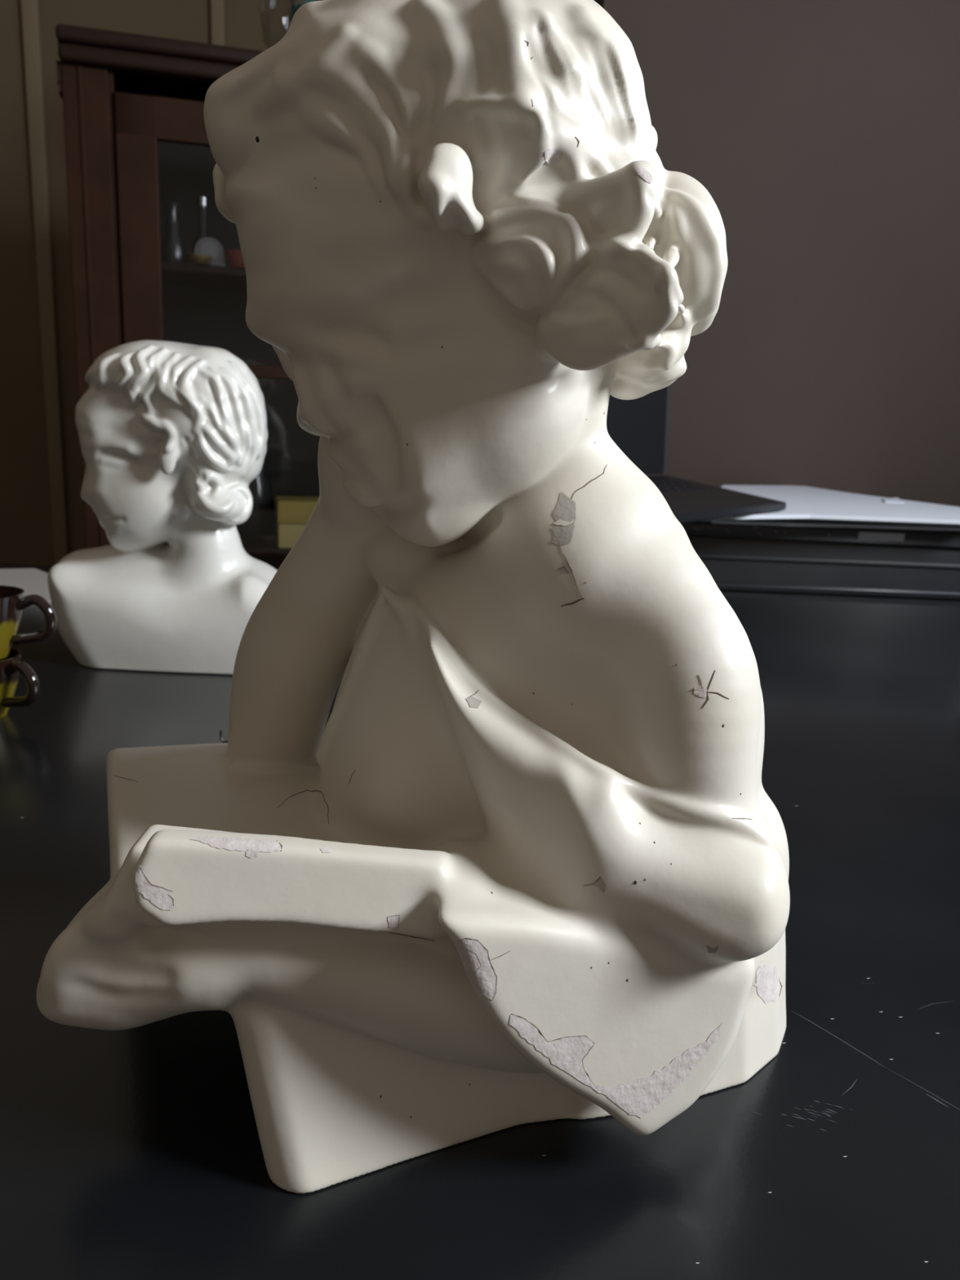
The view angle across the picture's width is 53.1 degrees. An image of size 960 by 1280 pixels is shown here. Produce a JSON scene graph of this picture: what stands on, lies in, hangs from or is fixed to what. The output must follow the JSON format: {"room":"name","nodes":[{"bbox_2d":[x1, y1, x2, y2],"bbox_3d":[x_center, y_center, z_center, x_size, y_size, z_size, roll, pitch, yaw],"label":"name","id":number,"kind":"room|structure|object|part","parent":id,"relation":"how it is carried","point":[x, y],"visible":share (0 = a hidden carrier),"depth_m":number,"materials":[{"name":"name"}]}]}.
{"room":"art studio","nodes":[
{"label":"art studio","id":0,"kind":"room"},
{"bbox_2d":[0,0,304,565],"bbox_3d":[-1.859,-1.506,4.030,4.550,3.040,0.100,3,14,0],"label":"wall","id":1,"kind":"structure","parent":0,"point":[26,533],"depth_m":3.96,"materials":[{"name":"beige paint"}]},
{"bbox_2d":[21,0,70,564],"bbox_3d":[-1.792,-1.488,3.967,0.060,3.040,0.030,3,14,0],"label":"trim","id":2,"kind":"structure","parent":1,"relation":"attached to","point":[30,11],"depth_m":3.95,"materials":[{"name":"brown wood"}]},
{"bbox_2d":[210,0,226,45],"bbox_3d":[-1.061,-1.454,3.967,0.050,3.040,0.030,3,14,0],"label":"trim","id":3,"kind":"structure","parent":1,"relation":"attached to","point":[217,7],"depth_m":3.73,"materials":[{"name":"brown"}]},
{"bbox_2d":[593,0,642,60],"bbox_3d":[0.356,-1.236,3.325,0.100,3.040,1.350,3,14,0],"label":"wall","id":4,"kind":"structure","parent":0,"point":[627,14],"depth_m":2.53,"materials":[{"name":"paint"}]},
{"bbox_2d":[637,0,959,506],"bbox_3d":[1.823,-1.023,2.717,2.850,3.040,0.100,3,14,0],"label":"wall","id":5,"kind":"structure","parent":0,"point":[823,136],"depth_m":2.65,"materials":[{"name":"paint"}]},
{"bbox_3d":[-0.535,0.760,1.576,7.600,0.100,5.900,3,13,0],"label":"floor","id":6,"kind":"structure","parent":0,"visible":0},
{"bbox_2d":[55,23,319,569],"bbox_3d":[-0.517,-0.556,2.784,1.163,1.894,0.500,-1,14,-15],"label":"display cabinet","id":7,"kind":"object","parent":6,"relation":"on","point":[140,162],"visible":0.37,"depth_m":2.39,"materials":[{"name":"brown wood"}]},
{"bbox_3d":[-0.469,-0.508,2.616,1.156,1.884,0.048,-1,14,-15],"label":"frame","id":8,"kind":"part","parent":7,"relation":"part of","materials":[{"name":"brown wood"}]},
{"bbox_3d":[-0.479,-1.411,2.579,1.162,0.134,0.500,-1,14,-15],"label":"cornice","id":9,"kind":"part","parent":7,"relation":"part of","materials":[{"name":"black wood"}]},
{"bbox_3d":[-0.479,-1.432,2.595,1.150,0.040,0.420,-1,14,-15],"label":"panel","id":10,"kind":"part","parent":7,"relation":"part of","materials":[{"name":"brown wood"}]},
{"bbox_2d":[189,254,208,261],"bbox_3d":[-0.718,-0.973,2.461,0.068,0.018,0.068,3,14,0],"label":"dish","id":11,"kind":"object","parent":7,"relation":"on","point":[196,257],"visible":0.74,"depth_m":2.43,"materials":[{"name":"beige ceramic"}]},
{"bbox_3d":[-0.470,-0.517,2.618,0.922,1.661,0.026,-1,14,-15],"label":"door frame","id":12,"kind":"part","parent":7,"relation":"part of","materials":[{"name":"brown wood"}]},
{"bbox_3d":[-0.449,-0.980,2.507,0.741,0.528,0.003,-1,14,-15],"label":"glass pane","id":13,"kind":"part","parent":7,"relation":"part of","materials":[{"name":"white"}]},
{"bbox_2d":[258,0,297,48],"bbox_3d":[-0.523,-1.565,2.496,0.100,0.200,0.100,3,14,0],"label":"glass vase","id":14,"kind":"object","parent":7,"relation":"on","point":[276,16],"visible":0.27,"depth_m":2.45,"materials":[{"name":"white"}]},
{"bbox_3d":[-0.480,-0.291,2.673,0.741,0.845,0.003,-1,14,-15],"label":"glass pane","id":15,"kind":"part","parent":7,"relation":"part of","materials":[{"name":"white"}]},
{"bbox_2d":[297,0,322,9],"bbox_3d":[-0.297,-1.641,2.573,0.436,0.332,0.264,3,14,0],"label":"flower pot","id":16,"kind":"object","parent":7,"relation":"on","point":[305,1],"visible":0.02,"depth_m":2.51,"materials":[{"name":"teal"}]},
{"bbox_2d":[0,563,959,1279],"bbox_3d":[0.077,0.503,0.961,3.600,0.740,2.135,3,14,0],"label":"table","id":17,"kind":"object","parent":6,"relation":"on","point":[135,1153],"visible":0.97,"depth_m":0.49,"materials":[{"name":"paint"}]},
{"bbox_2d":[0,647,39,717],"bbox_3d":[-0.511,0.048,1.016,0.112,0.067,0.080,3,14,0],"label":"coffee cup","id":18,"kind":"object","parent":17,"relation":"on","point":[11,666],"visible":0.97,"depth_m":1.00,"materials":[{"name":"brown ceramic"}]},
{"bbox_3d":[-0.477,0.048,0.997,0.046,0.054,0.011,7,14,19],"label":"handle","id":19,"kind":"part","parent":18,"relation":"part of","materials":[{"name":"black ceramic"}]},
{"bbox_2d":[0,585,56,658],"bbox_3d":[-0.511,-0.015,0.999,0.112,0.069,0.086,11,16,30],"label":"coffee cup","id":20,"kind":"object","parent":18,"relation":"on","point":[13,602],"visible":1,"depth_m":1.00,"materials":[{"name":"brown ceramic"}]},
{"bbox_3d":[-0.466,-0.021,1.004,0.046,0.055,0.011,3,13,0],"label":"handle","id":21,"kind":"part","parent":20,"relation":"part of","materials":[{"name":"black ceramic"}]},
{"bbox_2d":[0,568,51,602],"bbox_3d":[-0.851,-0.096,1.690,0.248,0.003,0.385,-8,17,-36],"label":"paper sheet","id":22,"kind":"object","parent":17,"relation":"on","point":[32,580],"visible":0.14,"depth_m":1.73,"materials":[{"name":"grey paper"}]},
{"bbox_2d":[47,340,277,674],"bbox_3d":[-0.386,-0.169,1.219,0.333,0.405,0.159,3,14,0],"label":"bust","id":23,"kind":"object","parent":17,"relation":"on","point":[173,436],"visible":0.87,"depth_m":1.18,"materials":[{"name":"white ceramic"}]},
{"bbox_2d":[219,729,227,742],"bbox_3d":[-0.250,0.098,0.977,0.029,0.013,0.005,0,14,-10],"label":"clip","id":24,"kind":"object","parent":17,"relation":"on","point":[220,731],"visible":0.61,"depth_m":0.97,"materials":[{"name":"black"}]},
{"bbox_2d":[36,0,790,1193],"bbox_3d":[-0.015,-0.037,0.492,0.405,0.521,0.271,1,14,-8],"label":"statue","id":25,"kind":"object","parent":17,"relation":"on","point":[528,861],"visible":1,"depth_m":0.42,"materials":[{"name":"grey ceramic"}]},
{"bbox_2d":[95,742,457,950],"bbox_3d":[-0.054,0.107,0.532,0.339,0.109,0.252,0,14,-9],"label":"open book","id":26,"kind":"object","parent":25,"relation":"on","point":[217,846],"depth_m":0.42,"materials":[{"name":"ceramic"}]},
{"bbox_2d":[315,582,790,1135],"bbox_3d":[0.036,0.098,0.471,0.253,0.233,0.161,3,13,0],"label":"drapery","id":27,"kind":"object","parent":25,"relation":"hanging from","point":[552,855],"depth_m":0.43,"materials":[{"name":"ceramic"}]},
{"bbox_2d":[680,520,959,607],"bbox_3d":[0.826,0.116,2.443,1.410,0.866,0.542,2,14,-2],"label":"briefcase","id":28,"kind":"object","parent":6,"relation":"on","point":[922,567],"visible":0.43,"depth_m":2.11,"materials":[{"name":"grey leather"}]},
{"bbox_3d":[0.848,-0.171,2.119,1.370,0.010,0.018,2,14,-2],"label":"ledge moulding","id":29,"kind":"part","parent":28,"relation":"part of","materials":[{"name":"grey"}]},
{"bbox_2d":[702,519,959,531],"bbox_3d":[0.950,-0.342,2.509,0.665,0.003,1.154,7,14,17],"label":"paper stack","id":30,"kind":"object","parent":28,"relation":"on","point":[709,520],"visible":0.02,"depth_m":2.08,"materials":[{"name":"white paper"}]},
{"bbox_2d":[711,519,959,530],"bbox_3d":[0.946,-0.325,2.400,0.639,0.006,1.121,7,14,16],"label":"paper stack","id":31,"kind":"object","parent":30,"relation":"on","point":[744,522],"visible":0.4,"depth_m":2.01,"materials":[{"name":"white paper"}]},
{"bbox_2d":[777,493,959,525],"bbox_3d":[0.748,-0.332,2.346,0.911,0.004,0.775,0,14,-10],"label":"paper stack","id":32,"kind":"object","parent":31,"relation":"on","point":[885,522],"visible":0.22,"depth_m":2.01,"materials":[{"name":"white paper"}]},
{"bbox_2d":[708,484,959,524],"bbox_3d":[0.871,-0.317,2.260,0.634,0.008,1.172,7,14,17],"label":"paper stack","id":33,"kind":"object","parent":32,"relation":"on","point":[802,501],"visible":0.83,"depth_m":2.17,"materials":[{"name":"white paper"}]},
{"bbox_2d":[606,384,786,523],"bbox_3d":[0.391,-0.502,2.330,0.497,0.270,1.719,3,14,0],"label":"laptop","id":34,"kind":"object","parent":33,"relation":"on","point":[639,427],"visible":0.43,"depth_m":2.50,"materials":[{"name":"black plastic"}]},
{"bbox_2d":[882,497,903,503],"bbox_3d":[1.029,-0.349,2.398,0.043,0.002,0.181,7,14,18],"label":"paper scrap","id":35,"kind":"object","parent":33,"relation":"on","point":[885,500],"visible":1,"depth_m":2.37,"materials":[{"name":"white paper"}]},
{"bbox_3d":[0.845,-0.107,2.133,1.370,0.015,0.020,2,14,-2],"label":"moulding","id":36,"kind":"part","parent":28,"relation":"part of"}
]}

